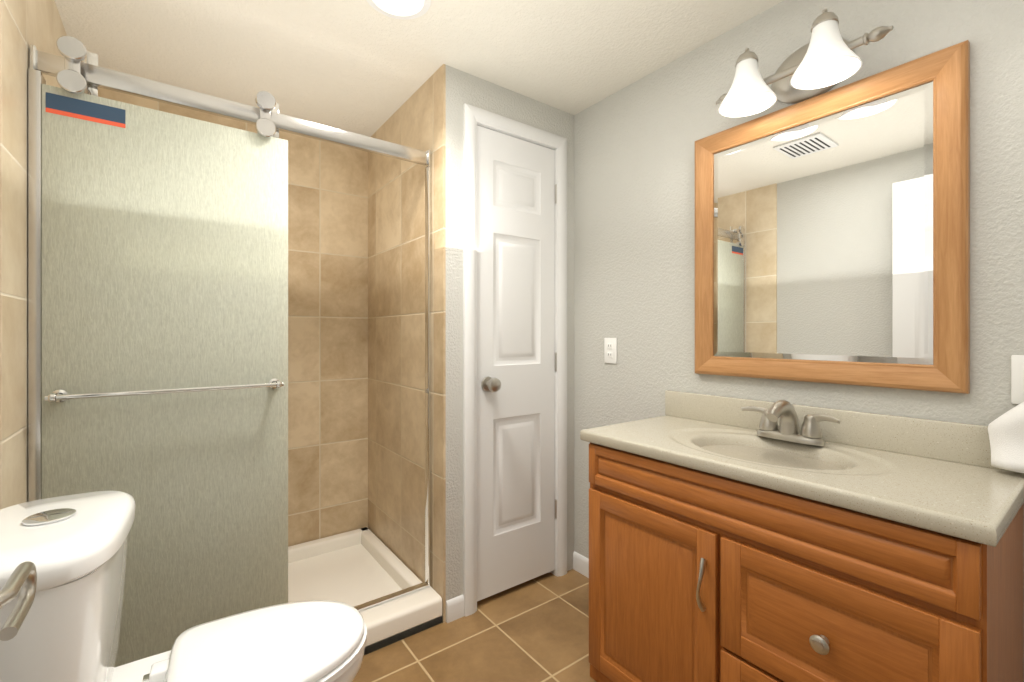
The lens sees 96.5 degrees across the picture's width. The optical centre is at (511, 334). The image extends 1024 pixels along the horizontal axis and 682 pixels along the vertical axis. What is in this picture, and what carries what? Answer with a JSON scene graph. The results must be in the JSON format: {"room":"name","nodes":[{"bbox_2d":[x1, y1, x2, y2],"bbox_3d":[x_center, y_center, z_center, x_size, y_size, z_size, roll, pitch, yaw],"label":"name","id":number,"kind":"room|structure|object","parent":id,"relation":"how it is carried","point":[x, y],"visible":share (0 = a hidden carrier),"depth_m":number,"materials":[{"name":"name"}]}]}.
{"room":"bathroom","nodes":[
{"label":"bathroom","id":0,"kind":"room"},
{"bbox_2d":[55,0,783,136],"bbox_3d":[0.012,-1.130,1.047,2.105,0.100,3.570,0,0,-36],"label":"ceiling","id":1,"kind":"structure","parent":0,"point":[364,67],"depth_m":1.70,"materials":[{"name":"beige paint"}]},
{"bbox_2d":[366,0,430,19],"bbox_3d":[-0.364,-1.075,1.454,0.210,0.008,0.210,0,0,-36],"label":"recessed light","id":2,"kind":"object","parent":1,"relation":"in","point":[408,8],"visible":1,"depth_m":1.50,"materials":[{"name":"white paint"}]},
{"bbox_2d":[353,569,595,681],"bbox_3d":[0.012,1.200,1.047,2.105,0.100,3.570,0,0,-36],"label":"floor","id":3,"kind":"structure","parent":0,"point":[536,629],"depth_m":1.70,"materials":[{"name":"tile"}]},
{"bbox_2d":[0,491,366,681],"bbox_3d":[-0.680,0.745,0.984,0.704,0.808,0.404,0,0,-36],"label":"toilet","id":4,"kind":"object","parent":3,"relation":"on","point":[73,548],"visible":0.98,"depth_m":0.89,"materials":[{"name":"white ceramic"}]},
{"bbox_2d":[288,527,441,654],"bbox_3d":[-1.008,1.099,1.828,1.168,0.099,0.876,0,0,-36],"label":"shower pan","id":5,"kind":"object","parent":3,"relation":"on","point":[356,567],"visible":0.23,"depth_m":2.04,"materials":[{"name":"white plastic"}]},
{"bbox_2d":[28,36,430,667],"bbox_3d":[-0.800,0.122,1.546,1.169,1.854,0.118,0,0,-36],"label":"sliding shower door","id":6,"kind":"structure","parent":5,"relation":"on","point":[158,314],"depth_m":1.38,"materials":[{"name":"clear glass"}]},
{"bbox_2d":[580,390,1023,681],"bbox_3d":[0.703,0.684,1.282,0.509,0.929,0.964,0,0,-36],"label":"bathroom vanity","id":7,"kind":"object","parent":3,"relation":"on","point":[727,543],"visible":0.96,"depth_m":1.08,"materials":[{"name":"brown wood"}]},
{"bbox_2d":[741,400,839,445],"bbox_3d":[0.801,0.255,1.354,0.154,0.123,0.274,0,0,-36],"label":"faucet","id":8,"kind":"object","parent":7,"relation":"on","point":[810,433],"visible":1,"depth_m":1.34,"materials":[{"name":"silver metal"}]},
{"bbox_2d":[446,65,573,600],"bbox_3d":[-0.245,0.035,2.398,0.711,2.230,0.893,0,0,-36],"label":"wall","id":9,"kind":"structure","parent":0,"point":[462,87],"depth_m":1.87,"materials":[{"name":"grey paint"}]},
{"bbox_2d":[368,64,445,622],"bbox_3d":[-0.535,0.035,2.184,0.010,2.230,0.893,0,0,-36],"label":"tiled wall","id":10,"kind":"structure","parent":9,"relation":"attached to","point":[396,353],"depth_m":2.10,"materials":[{"name":"beige tile"}]},
{"bbox_2d":[463,103,566,615],"bbox_3d":[0.001,0.102,2.084,0.570,2.095,0.134,0,0,-36],"label":"door frame","id":11,"kind":"structure","parent":9,"relation":"attached to","point":[473,117],"depth_m":1.90,"materials":[{"name":"white paint"}]},
{"bbox_2d":[477,125,556,600],"bbox_3d":[0.043,0.121,2.037,0.452,2.002,0.110,0,0,-36],"label":"closet door","id":12,"kind":"structure","parent":9,"relation":"in","point":[516,352],"depth_m":2.04,"materials":[{"name":"white paint"}]},
{"bbox_2d":[574,0,1023,558],"bbox_3d":[0.818,0.035,1.644,0.100,2.230,3.570,0,0,-36],"label":"wall","id":13,"kind":"structure","parent":0,"point":[634,218],"depth_m":1.70,"materials":[{"name":"grey paint"}]},
{"bbox_2d":[573,551,588,577],"bbox_3d":[0.459,1.108,2.035,0.011,0.084,0.528,0,0,-37],"label":"baseboard","id":14,"kind":"structure","parent":13,"relation":"attached to","point":[580,563],"depth_m":2.20,"materials":[{"name":"white paint"}]},
{"bbox_2d":[604,338,616,363],"bbox_3d":[0.442,0.072,2.057,0.009,0.114,0.070,0,0,-36],"label":"electrical outlet plate","id":15,"kind":"object","parent":13,"relation":"attached to","point":[610,350],"visible":1,"depth_m":2.05,"materials":[{"name":"white plastic"}]},
{"bbox_2d":[715,9,893,117],"bbox_3d":[0.819,-0.804,1.349,0.244,0.194,0.478,0,0,-36],"label":"sconce","id":16,"kind":"object","parent":13,"relation":"attached to","point":[825,59],"visible":1,"depth_m":1.33,"materials":[{"name":"white glass"}]},
{"bbox_2d":[695,40,969,393],"bbox_3d":[0.904,-0.288,1.416,0.029,0.867,0.731,0,0,-36],"label":"framed mirror","id":17,"kind":"object","parent":13,"relation":"attached to","point":[832,236],"visible":1,"depth_m":1.33,"materials":[{"name":"brown wood"}]},
{"bbox_2d":[712,78,935,366],"bbox_3d":[0.909,-0.288,1.420,0.003,0.743,0.607,0,0,-36],"label":"mirror glass","id":18,"kind":"object","parent":17,"relation":"attached to","point":[824,220],"depth_m":1.36,"materials":[{"name":"silver"}]},
{"bbox_2d":[988,402,1023,472],"bbox_3d":[1.208,0.142,0.946,0.099,0.337,0.311,0,0,-36],"label":"towel","id":19,"kind":"object","parent":13,"relation":"attached to","point":[1006,433],"visible":0.98,"depth_m":1.03,"materials":[{"name":"white fabric"}]},
{"bbox_2d":[1011,355,1023,403],"bbox_3d":[1.192,0.105,1.044,0.010,0.114,0.070,0,0,-36],"label":"switch plate","id":20,"kind":"object","parent":13,"relation":"attached to","point":[1017,379],"visible":1,"depth_m":1.06,"materials":[{"name":"white plastic"}]},
{"bbox_3d":[-0.794,0.035,0.451,0.100,2.230,3.570,0,0,-37],"label":"wall","id":21,"kind":"structure","parent":0,"visible":0},
{"bbox_2d":[0,561,36,640],"bbox_3d":[-0.408,0.129,0.221,0.118,2.018,0.800,0,0,-36],"label":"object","id":22,"kind":"structure","parent":21,"relation":"in","point":[22,580],"depth_m":0.52,"materials":[{"name":"silver metal"}]},
{"bbox_2d":[0,0,66,509],"bbox_3d":[-1.449,0.035,1.428,0.010,2.230,1.020,0,0,-36],"label":"tiled wall","id":23,"kind":"structure","parent":21,"relation":"attached to","point":[25,24],"depth_m":1.11,"materials":[{"name":"beige tile"}]},
{"bbox_3d":[-1.020,0.035,2.442,1.905,2.230,0.100,0,0,-37],"label":"wall","id":24,"kind":"structure","parent":0,"visible":0},
{"bbox_2d":[98,87,367,546],"bbox_3d":[-1.273,0.035,2.187,1.174,2.230,0.010,0,0,-36],"label":"tiled wall","id":25,"kind":"structure","parent":24,"relation":"attached to","point":[327,339],"depth_m":2.40,"materials":[{"name":"beige tile"}]}
]}

